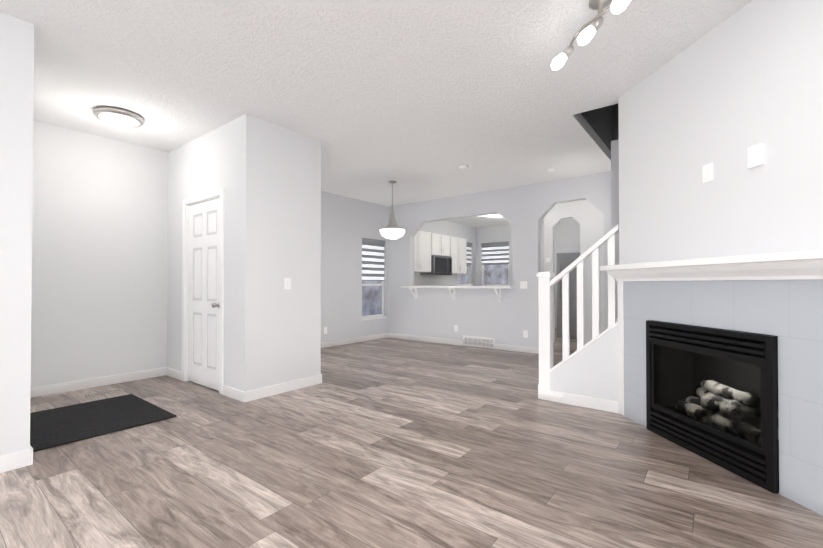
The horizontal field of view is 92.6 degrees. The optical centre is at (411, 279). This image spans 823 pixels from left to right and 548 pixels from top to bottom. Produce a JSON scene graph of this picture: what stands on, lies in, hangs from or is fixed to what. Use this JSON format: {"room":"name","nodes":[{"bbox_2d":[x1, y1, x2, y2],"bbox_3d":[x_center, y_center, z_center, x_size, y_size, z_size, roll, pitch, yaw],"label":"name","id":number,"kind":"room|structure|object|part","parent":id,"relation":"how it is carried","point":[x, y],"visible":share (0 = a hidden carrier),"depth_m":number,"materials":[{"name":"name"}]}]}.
{"room":"living room","nodes":[
{"label":"living room","id":0,"kind":"room"},
{"bbox_2d":[0,12,39,455],"bbox_3d":[-3.479,-0.241,1.092,0.120,2.740,3.510,0,-1,38],"label":"wall","id":1,"kind":"structure","parent":0,"point":[19,133],"depth_m":2.39,"materials":[{"name":"white paint"}]},
{"bbox_2d":[36,122,167,386],"bbox_3d":[-3.279,-0.203,4.597,0.150,2.740,2.520,0,-1,38],"label":"wall","id":2,"kind":"structure","parent":0,"point":[91,229],"depth_m":4.29,"materials":[{"name":"white paint"}]},
{"bbox_2d":[0,318,617,472],"bbox_3d":[-0.582,-0.168,2.460,6.930,2.623,9.280,0,-1,38],"label":"baseboard","id":3,"kind":"structure","parent":2,"relation":"attached to","point":[15,460],"depth_m":4.08,"materials":[{"name":"white wood"}]},
{"bbox_2d":[164,114,259,390],"bbox_3d":[-2.272,-0.206,4.337,1.840,2.740,0.100,0,-1,38],"label":"wall","id":4,"kind":"structure","parent":0,"point":[227,157],"depth_m":3.90,"materials":[{"name":"white paint"}]},
{"bbox_2d":[182,188,223,394],"bbox_3d":[-2.244,0.117,4.301,0.939,2.092,0.116,0,-1,38],"label":"door frame","id":5,"kind":"structure","parent":4,"relation":"attached to","point":[204,197],"depth_m":4.38,"materials":[{"name":"white wood"}]},
{"bbox_2d":[188,198,219,390],"bbox_3d":[-2.248,0.150,4.295,0.785,2.003,0.035,0,-1,38],"label":"closet door","id":6,"kind":"structure","parent":4,"relation":"in","point":[203,285],"depth_m":4.28,"materials":[{"name":"white wood"}]},
{"bbox_2d":[256,119,311,388],"bbox_3d":[-1.340,-0.208,4.121,0.100,2.740,0.660,0,-1,38],"label":"wall","id":7,"kind":"structure","parent":0,"point":[285,154],"depth_m":4.08,"materials":[{"name":"white paint"}]},
{"bbox_2d":[284,278,290,288],"bbox_3d":[-1.289,0.041,4.092,0.011,0.118,0.075,0,-1,38],"label":"switch plate","id":8,"kind":"object","parent":7,"relation":"attached to","point":[287,283],"depth_m":4.08,"materials":[{"name":"white plastic"}]},
{"bbox_2d":[312,138,320,375],"bbox_3d":[-1.783,-0.199,4.970,1.840,2.740,0.100,0,-1,38],"label":"wall","id":9,"kind":"structure","parent":0,"point":[316,144],"depth_m":4.40,"materials":[{"name":"white paint"}]},
{"bbox_2d":[0,0,752,226],"bbox_3d":[1.119,-1.644,3.638,8.800,0.120,13.800,0,-1,38],"label":"ceiling","id":10,"kind":"structure","parent":0,"point":[419,100],"depth_m":3.06,"materials":[{"name":"white paint"}]},
{"bbox_2d":[93,106,143,127],"bbox_3d":[-2.805,-1.538,3.777,0.396,0.087,0.396,0,-1,38],"label":"light","id":11,"kind":"object","parent":10,"relation":"attached to","point":[117,116],"visible":1,"depth_m":3.69,"materials":[{"name":"white glass"}]},
{"bbox_2d":[379,181,404,238],"bbox_3d":[-0.303,-1.100,6.224,0.410,0.910,0.410,0,-1,38],"label":"dining pendant light","id":12,"kind":"object","parent":10,"relation":"hanging from","point":[391,229],"visible":1,"depth_m":6.12,"materials":[{"name":"white glass"}]},
{"bbox_2d":[459,165,467,169],"bbox_3d":[0.720,-1.547,5.425,0.129,0.034,0.129,0,-1,29],"label":"smoke detector","id":13,"kind":"object","parent":10,"relation":"attached to","point":[465,167],"depth_m":5.38,"materials":[{"name":"white plastic"}]},
{"bbox_2d":[548,168,557,172],"bbox_3d":[2.000,-1.545,5.561,0.129,0.034,0.129,0,-1,29],"label":"smoke detector","id":14,"kind":"object","parent":10,"relation":"attached to","point":[551,170],"depth_m":5.52,"materials":[{"name":"white plastic"}]},
{"bbox_2d":[551,0,630,69],"bbox_3d":[1.049,-1.474,2.235,0.176,0.247,0.685,0,-1,-12],"label":"track spotlight","id":15,"kind":"object","parent":10,"relation":"attached to","point":[585,36],"visible":1,"depth_m":2.24,"materials":[{"name":"silver metal"}]},
{"bbox_2d":[321,191,475,341],"bbox_3d":[-0.351,-0.161,8.546,0.150,2.740,7.310,0,-1,38],"label":"wall","id":16,"kind":"structure","parent":0,"point":[348,224],"depth_m":7.38,"materials":[{"name":"white paint"}]},
{"bbox_2d":[362,238,385,319],"bbox_3d":[-0.794,-0.013,7.945,0.142,1.610,0.700,0,-1,38],"label":"dining room window","id":17,"kind":"structure","parent":16,"relation":"in","point":[372,278],"depth_m":7.96,"materials":[{"name":"white"}]},
{"bbox_3d":[-0.821,-0.028,7.966,0.006,1.490,0.610,0,-1,38],"label":"glass","id":18,"kind":"part","parent":17,"relation":"part of","materials":[{"name":"white"}]},
{"bbox_2d":[362,238,384,280],"bbox_3d":[-0.779,-0.396,7.938,0.060,0.839,0.680,0,-1,38],"label":"blind","id":19,"kind":"object","parent":17,"relation":"attached to","point":[372,249],"depth_m":7.92,"materials":[{"name":"grey fabric"}]},
{"bbox_3d":[-0.794,-0.013,7.945,0.142,1.610,0.700,0,-1,38],"label":"frame","id":20,"kind":"part","parent":17,"relation":"part of","materials":[{"name":"white"}]},
{"bbox_2d":[414,231,433,274],"bbox_3d":[0.028,-0.620,8.631,0.351,0.900,0.940,0,-1,38],"label":"upper cabinet","id":21,"kind":"object","parent":16,"relation":"attached to","point":[423,241],"depth_m":8.70,"materials":[{"name":"white wood"}]},
{"bbox_2d":[434,233,449,254],"bbox_3d":[0.566,-0.813,9.329,0.351,0.500,0.780,0,-1,38],"label":"upper cabinet","id":22,"kind":"object","parent":16,"relation":"attached to","point":[441,243],"depth_m":9.23,"materials":[{"name":"white wood"}]},
{"bbox_2d":[434,255,449,274],"bbox_3d":[0.531,-0.332,9.234,0.402,0.435,0.585,0,-1,38],"label":"microwave","id":23,"kind":"object","parent":16,"relation":"attached to","point":[440,260],"depth_m":9.15,"materials":[{"name":"black metal"}]},
{"bbox_2d":[450,255,453,274],"bbox_3d":[0.767,-0.328,9.539,0.402,0.435,0.185,0,-1,38],"label":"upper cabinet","id":24,"kind":"object","parent":16,"relation":"attached to","point":[451,256],"depth_m":9.58,"materials":[{"name":"white wood"}]},
{"bbox_2d":[450,236,465,274],"bbox_3d":[1.052,-0.606,9.956,0.351,0.900,0.770,0,-1,38],"label":"upper cabinet","id":25,"kind":"object","parent":16,"relation":"attached to","point":[457,246],"depth_m":9.85,"materials":[{"name":"white wood"}]},
{"bbox_2d":[457,242,471,285],"bbox_3d":[1.423,-0.422,10.817,0.142,1.250,0.850,0,-1,38],"label":"kitchen window","id":26,"kind":"structure","parent":16,"relation":"in","point":[463,279],"depth_m":11.00,"materials":[{"name":"white"}]},
{"bbox_3d":[1.396,-0.437,10.838,0.006,1.130,0.760,0,-1,38],"label":"glass","id":27,"kind":"part","parent":26,"relation":"part of","materials":[{"name":"white"}]},
{"bbox_3d":[1.423,-0.422,10.817,0.142,1.250,0.850,0,-1,38],"label":"frame","id":28,"kind":"part","parent":26,"relation":"part of","materials":[{"name":"white"}]},
{"bbox_2d":[467,242,471,264],"bbox_3d":[1.438,-0.731,10.809,0.060,0.627,0.830,0,-1,38],"label":"blind","id":29,"kind":"object","parent":26,"relation":"attached to","point":[469,245],"depth_m":11.01,"materials":[{"name":"grey fabric"}]},
{"bbox_2d":[0,328,822,547],"bbox_3d":[1.119,1.216,3.608,8.800,0.120,13.800,0,-1,38],"label":"floor","id":30,"kind":"structure","parent":0,"point":[388,442],"depth_m":2.31,"materials":[{"name":"laminate"}]},
{"bbox_2d":[82,389,123,397],"bbox_3d":[-3.149,1.157,4.014,0.110,0.007,0.320,0,-1,38],"label":"floor vent","id":31,"kind":"object","parent":30,"relation":"in","point":[101,393],"visible":0.98,"depth_m":3.99,"materials":[{"name":"beige metal"}]},
{"bbox_2d":[30,394,176,451],"bbox_3d":[-2.667,1.146,3.281,1.070,0.011,0.890,0,-1,38],"label":"doormat","id":32,"kind":"object","parent":30,"relation":"on","point":[54,427],"visible":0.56,"depth_m":3.21,"materials":[{"name":"fabric"}]},
{"bbox_2d":[557,252,579,338],"bbox_3d":[3.517,0.319,8.173,0.780,1.748,0.760,0,-1,38],"label":"fridge","id":33,"kind":"object","parent":30,"relation":"on","point":[564,260],"visible":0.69,"depth_m":7.98,"materials":[{"name":"silver metal"}]},
{"bbox_2d":[536,224,618,400],"bbox_3d":[3.127,-0.350,3.070,3.962,2.999,1.117,0,-1,38],"label":"stair railing","id":34,"kind":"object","parent":30,"relation":"on","point":[547,281],"depth_m":3.70,"materials":[{"name":"white wood"}]},
{"bbox_3d":[1.593,0.200,3.632,0.592,1.370,0.120,0,-1,38],"label":"railing","id":35,"kind":"part","parent":34,"relation":"part of","materials":[{"name":"white wood"}]},
{"bbox_2d":[600,249,822,515],"bbox_3d":[2.002,0.509,2.540,0.544,1.270,1.758,0,-1,-7],"label":"fireplace","id":36,"kind":"object","parent":30,"relation":"on","point":[720,361],"visible":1,"depth_m":2.33,"materials":[{"name":"tile"}]},
{"bbox_3d":[1.903,0.705,2.567,0.568,0.450,0.568,0,-1,38],"label":"glass","id":37,"kind":"part","parent":36,"relation":"part of","materials":[{"name":"black"}]},
{"bbox_2d":[388,171,610,353],"bbox_3d":[2.874,-0.191,5.729,8.400,2.740,0.120,0,-1,38],"label":"wall","id":38,"kind":"structure","parent":0,"point":[513,314],"depth_m":6.81,"materials":[{"name":"white paint"}]},
{"bbox_2d":[401,286,516,300],"bbox_3d":[0.832,0.238,7.219,2.300,0.251,0.455,0,-1,38],"label":"bar","id":39,"kind":"object","parent":38,"relation":"on","point":[453,288],"visible":0.98,"depth_m":6.99,"materials":[{"name":"white wood"}]},
{"bbox_2d":[463,335,494,348],"bbox_3d":[1.179,1.097,6.939,0.620,0.180,0.016,0,-1,38],"label":"air vent","id":40,"kind":"object","parent":38,"relation":"in","point":[482,342],"visible":1,"depth_m":6.92,"materials":[{"name":"white metal"}]},
{"bbox_2d":[520,281,526,288],"bbox_3d":[1.837,0.086,6.445,0.120,0.118,0.011,0,-1,38],"label":"switch plate","id":41,"kind":"object","parent":38,"relation":"attached to","point":[523,284],"depth_m":6.45,"materials":[{"name":"white plastic"}]},
{"bbox_2d":[523,330,527,337],"bbox_3d":[1.861,0.886,6.418,0.075,0.118,0.011,0,-1,38],"label":"outlet","id":42,"kind":"object","parent":38,"relation":"attached to","point":[525,333],"depth_m":6.42,"materials":[{"name":"white plastic"}]},
{"bbox_2d":[476,221,543,285],"bbox_3d":[3.765,-0.147,9.888,4.720,2.740,0.150,0,-1,38],"label":"wall","id":43,"kind":"structure","parent":0,"point":[498,233],"depth_m":10.88,"materials":[{"name":"white paint"}]},
{"bbox_2d":[481,241,508,285],"bbox_3d":[2.343,-0.421,10.971,0.850,1.250,0.142,0,-1,38],"label":"kitchen window","id":44,"kind":"structure","parent":43,"relation":"in","point":[495,262],"depth_m":10.96,"materials":[{"name":"white"}]},
{"bbox_2d":[481,241,508,264],"bbox_3d":[2.331,-0.729,10.959,0.830,0.627,0.060,0,-1,38],"label":"blind","id":45,"kind":"object","parent":44,"relation":"attached to","point":[493,253],"depth_m":10.94,"materials":[{"name":"grey fabric"}]},
{"bbox_3d":[2.343,-0.421,10.971,0.850,1.250,0.142,0,-1,38],"label":"frame","id":46,"kind":"part","parent":44,"relation":"part of","materials":[{"name":"white"}]},
{"bbox_3d":[2.364,-0.435,10.998,0.760,1.130,0.006,0,-1,38],"label":"glass","id":47,"kind":"part","parent":44,"relation":"part of","materials":[{"name":"white"}]},
{"bbox_2d":[544,200,603,344],"bbox_3d":[3.314,-0.177,7.115,1.800,2.740,0.150,0,-1,38],"label":"wall","id":48,"kind":"structure","parent":0,"point":[573,226],"depth_m":7.25,"materials":[{"name":"white paint"}]},
{"bbox_2d":[550,325,617,400],"bbox_3d":[1.596,0.769,3.623,0.600,0.774,0.100,0,-1,38],"label":"wall","id":49,"kind":"structure","parent":0,"point":[591,370],"depth_m":3.53,"materials":[{"name":"white paint"}]},
{"bbox_2d":[581,104,618,150],"bbox_3d":[3.712,-2.977,3.367,4.150,2.540,2.180,0,-1,38],"label":"wall","id":50,"kind":"structure","parent":0,"point":[603,122],"depth_m":4.94,"materials":[{"name":"grey paint"}]},
{"bbox_2d":[611,139,618,317],"bbox_3d":[3.874,-0.218,3.262,4.000,2.740,0.100,0,-1,38],"label":"wall","id":51,"kind":"structure","parent":0,"point":[615,143],"depth_m":4.42,"materials":[{"name":"white paint"}]},
{"bbox_2d":[618,0,822,320],"bbox_3d":[2.055,-0.232,1.906,0.120,2.740,3.050,0,-1,-7],"label":"wall","id":52,"kind":"structure","parent":0,"point":[725,95],"depth_m":2.38,"materials":[{"name":"white paint"}]},
{"bbox_2d":[703,162,713,182],"bbox_3d":[1.909,-0.688,2.535,0.011,0.115,0.075,0,-1,-7],"label":"switch","id":53,"kind":"object","parent":52,"relation":"attached to","point":[708,175],"depth_m":2.53,"materials":[{"name":"white plastic"}]},
{"bbox_2d":[747,143,764,168],"bbox_3d":[1.943,-0.698,2.219,0.024,0.120,0.080,0,-1,-7],"label":"switch","id":54,"kind":"object","parent":52,"relation":"attached to","point":[755,155],"depth_m":2.21,"materials":[{"name":"white plastic"}]}
]}

